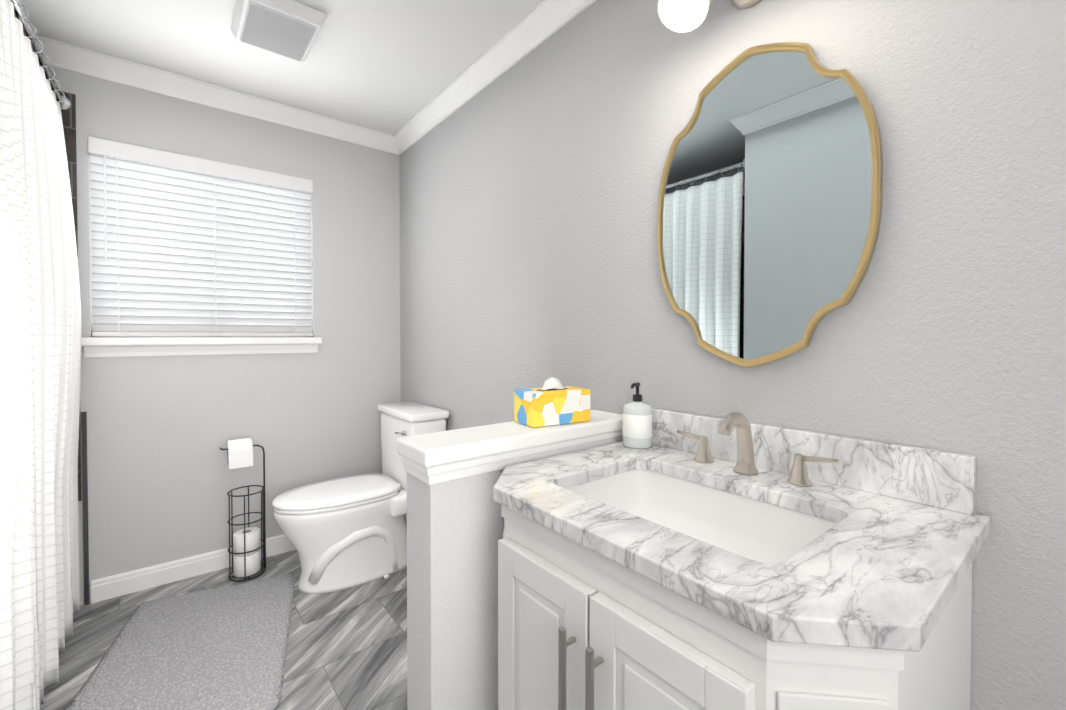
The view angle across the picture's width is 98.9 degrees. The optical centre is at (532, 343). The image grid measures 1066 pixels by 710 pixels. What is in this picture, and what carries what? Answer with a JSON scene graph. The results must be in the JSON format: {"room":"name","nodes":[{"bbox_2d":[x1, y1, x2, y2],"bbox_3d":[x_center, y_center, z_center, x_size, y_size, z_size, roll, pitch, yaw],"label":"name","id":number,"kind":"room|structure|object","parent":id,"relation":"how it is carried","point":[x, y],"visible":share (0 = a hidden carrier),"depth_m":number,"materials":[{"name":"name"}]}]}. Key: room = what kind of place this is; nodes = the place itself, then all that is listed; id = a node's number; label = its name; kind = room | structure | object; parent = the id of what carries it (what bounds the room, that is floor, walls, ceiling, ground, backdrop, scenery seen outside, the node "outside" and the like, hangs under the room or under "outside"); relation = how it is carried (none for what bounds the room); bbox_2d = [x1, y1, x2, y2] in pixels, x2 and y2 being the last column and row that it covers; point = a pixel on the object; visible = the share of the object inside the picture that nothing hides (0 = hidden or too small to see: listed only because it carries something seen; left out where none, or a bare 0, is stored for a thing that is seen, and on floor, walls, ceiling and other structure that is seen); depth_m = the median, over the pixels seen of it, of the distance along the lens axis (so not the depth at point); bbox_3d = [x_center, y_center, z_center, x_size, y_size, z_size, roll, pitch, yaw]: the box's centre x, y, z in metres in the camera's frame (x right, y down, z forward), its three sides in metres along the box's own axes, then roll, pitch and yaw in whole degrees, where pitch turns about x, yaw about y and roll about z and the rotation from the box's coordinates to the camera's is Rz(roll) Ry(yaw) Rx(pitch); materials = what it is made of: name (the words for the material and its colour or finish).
{"room":"bathroom","nodes":[
{"label":"bathroom","id":0,"kind":"room"},
{"bbox_2d":[40,550,407,709],"bbox_3d":[-0.470,1.225,0.645,2.514,0.080,4.323,-1,1,-39],"label":"floor","id":1,"kind":"structure","parent":0,"point":[346,649],"depth_m":1.79,"materials":[{"name":"tile"}]},
{"bbox_2d":[66,573,294,709],"bbox_3d":[-1.282,1.157,1.747,0.620,0.020,0.920,0,1,-25],"label":"bath mat","id":2,"kind":"object","parent":1,"relation":"on","point":[223,648],"visible":1,"depth_m":1.69,"materials":[{"name":"grey fabric"}]},
{"bbox_2d":[220,438,265,581],"bbox_3d":[-1.448,0.817,2.281,0.192,0.681,0.162,-1,1,-39],"label":"toilet paper stand","id":3,"kind":"object","parent":1,"relation":"on","point":[245,552],"visible":1,"depth_m":2.25,"materials":[{"name":"grey metal"}]},
{"bbox_2d":[272,401,448,593],"bbox_3d":[-0.887,0.757,2.331,0.783,0.805,0.470,-1,1,-39],"label":"toilet","id":4,"kind":"object","parent":1,"relation":"on","point":[342,533],"visible":0.96,"depth_m":2.20,"materials":[{"name":"white ceramic"}]},
{"bbox_2d":[493,408,990,709],"bbox_3d":[0.321,0.671,0.942,0.648,1.019,0.806,-1,1,-39],"label":"bathroom vanity","id":5,"kind":"object","parent":1,"relation":"on","point":[730,561],"visible":0.94,"depth_m":0.77,"materials":[{"name":"marble"},{"name":"painted wood"},{"name":"white ceramic"}]},
{"bbox_2d":[623,382,651,448],"bbox_3d":[0.309,0.209,1.351,0.084,0.188,0.084,-1,1,-39],"label":"soap dispenser","id":6,"kind":"object","parent":5,"relation":"on","point":[637,422],"visible":1,"depth_m":1.32,"materials":[{"name":"white plastic"}]},
{"bbox_2d":[48,65,399,604],"bbox_3d":[-1.780,-0.060,2.269,2.514,2.440,0.120,-1,1,-39],"label":"wall","id":7,"kind":"structure","parent":0,"point":[163,479],"depth_m":2.37,"materials":[{"name":"paint"}]},
{"bbox_2d":[81,411,89,604],"bbox_3d":[-1.990,0.734,2.029,0.016,0.860,0.012,-1,1,-39],"label":"trim","id":8,"kind":"structure","parent":7,"relation":"attached to","point":[85,506],"depth_m":2.02,"materials":[{"name":"grey"}]},
{"bbox_2d":[91,534,295,603],"bbox_3d":[-1.427,1.108,2.482,1.410,0.098,0.014,-1,1,-39],"label":"baseboard","id":9,"kind":"structure","parent":7,"relation":"attached to","point":[113,586],"depth_m":2.21,"materials":[{"name":"white wood"}]},
{"bbox_2d":[90,169,310,336],"bbox_3d":[-1.664,-0.476,2.378,0.920,0.890,0.045,-1,1,-39],"label":"window","id":10,"kind":"structure","parent":7,"relation":"in","point":[174,336],"depth_m":2.24,"materials":[{"name":"white"}]},
{"bbox_2d":[88,136,312,335],"bbox_3d":[-1.619,-0.477,2.322,0.916,0.884,0.079,-1,1,-39],"label":"window blind","id":11,"kind":"object","parent":10,"relation":"attached to","point":[184,245],"visible":0.98,"depth_m":2.27,"materials":[{"name":"white plastic"}]},
{"bbox_2d":[81,337,321,356],"bbox_3d":[-1.617,0.013,2.327,0.990,0.088,0.105,-1,1,-39],"label":"window sill","id":12,"kind":"structure","parent":7,"relation":"attached to","point":[125,346],"depth_m":2.24,"materials":[{"name":"white wood"}]},
{"bbox_2d":[14,0,542,134],"bbox_3d":[-0.470,-1.295,0.607,2.514,0.080,4.323,-1,1,-39],"label":"ceiling","id":13,"kind":"structure","parent":0,"point":[392,67],"depth_m":1.95,"materials":[{"name":"white paint"}]},
{"bbox_2d":[231,0,325,61],"bbox_3d":[-1.009,-1.243,1.801,0.279,0.060,0.335,-1,1,-39],"label":"ceiling vent","id":14,"kind":"object","parent":13,"relation":"in","point":[289,28],"visible":1,"depth_m":1.75,"materials":[{"name":"white plastic"}]},
{"bbox_2d":[396,410,622,709],"bbox_3d":[-0.012,0.705,1.310,0.716,0.940,0.177,-1,1,-39],"label":"wall","id":15,"kind":"structure","parent":0,"point":[455,524],"depth_m":1.11,"materials":[{"name":"paint"}]},
{"bbox_2d":[514,377,589,427],"bbox_3d":[0.058,0.166,1.358,0.200,0.133,0.112,-1,1,-31],"label":"tissue box","id":16,"kind":"object","parent":15,"relation":"on","point":[552,401],"visible":1,"depth_m":1.31,"materials":[{"name":"multicoloured cardboard"}]},
{"bbox_2d":[399,0,1065,709],"bbox_3d":[0.503,-0.046,1.325,0.120,2.440,4.203,-1,1,-39],"label":"wall","id":17,"kind":"structure","parent":0,"point":[529,184],"depth_m":1.00,"materials":[{"name":"paint"}]},
{"bbox_2d":[658,0,760,32],"bbox_3d":[0.481,-0.893,1.088,0.191,0.154,0.358,-1,1,-39],"label":"sconce","id":18,"kind":"object","parent":17,"relation":"attached to","point":[681,16],"visible":1,"depth_m":1.20,"materials":[{"name":"white glass"}]},
{"bbox_2d":[657,42,882,367],"bbox_3d":[0.545,-0.337,1.147,0.026,0.796,0.541,-1,1,-39],"label":"mirror","id":19,"kind":"object","parent":17,"relation":"attached to","point":[770,204],"visible":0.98,"depth_m":1.10,"materials":[{"name":"clear glass"}]},
{"bbox_3d":[-0.480,-0.034,0.541,2.394,2.440,4.203,-1,1,-39],"label":"wall","id":20,"kind":"structure","parent":0,"visible":0},
{"bbox_2d":[60,91,81,500],"bbox_3d":[-2.303,-0.191,1.767,0.774,1.782,0.012,-1,1,-39],"label":"wall tile","id":21,"kind":"structure","parent":20,"relation":"attached to","point":[69,120],"depth_m":1.98,"materials":[{"name":"grey tile"}]},
{"bbox_2d":[10,0,70,109],"bbox_3d":[-1.563,-1.022,1.377,0.060,0.069,1.497,-1,1,-39],"label":"shower curtain rod","id":22,"kind":"object","parent":21,"relation":"attached to","point":[30,34],"visible":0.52,"depth_m":1.59,"materials":[{"name":"silver metal"}]},
{"bbox_2d":[0,0,80,709],"bbox_3d":[-1.534,0.079,1.376,0.135,2.119,1.399,-1,1,-39],"label":"shower curtain","id":23,"kind":"object","parent":22,"relation":"hanging from","point":[40,340],"visible":1,"depth_m":1.42,"materials":[{"name":"fabric"}]},
{"bbox_2d":[23,33,390,152],"bbox_3d":[-1.756,-1.233,2.154,2.190,0.088,0.064,-1,1,-39],"label":"crown molding","id":24,"kind":"structure","parent":20,"relation":"attached to","point":[62,55],"depth_m":2.24,"materials":[{"name":"white wood"}]},
{"bbox_2d":[391,0,595,154],"bbox_3d":[0.394,-1.220,1.297,0.064,0.088,4.083,-1,1,-39],"label":"crown molding","id":25,"kind":"structure","parent":20,"relation":"attached to","point":[540,23],"depth_m":2.01,"materials":[{"name":"white wood"}]}
]}

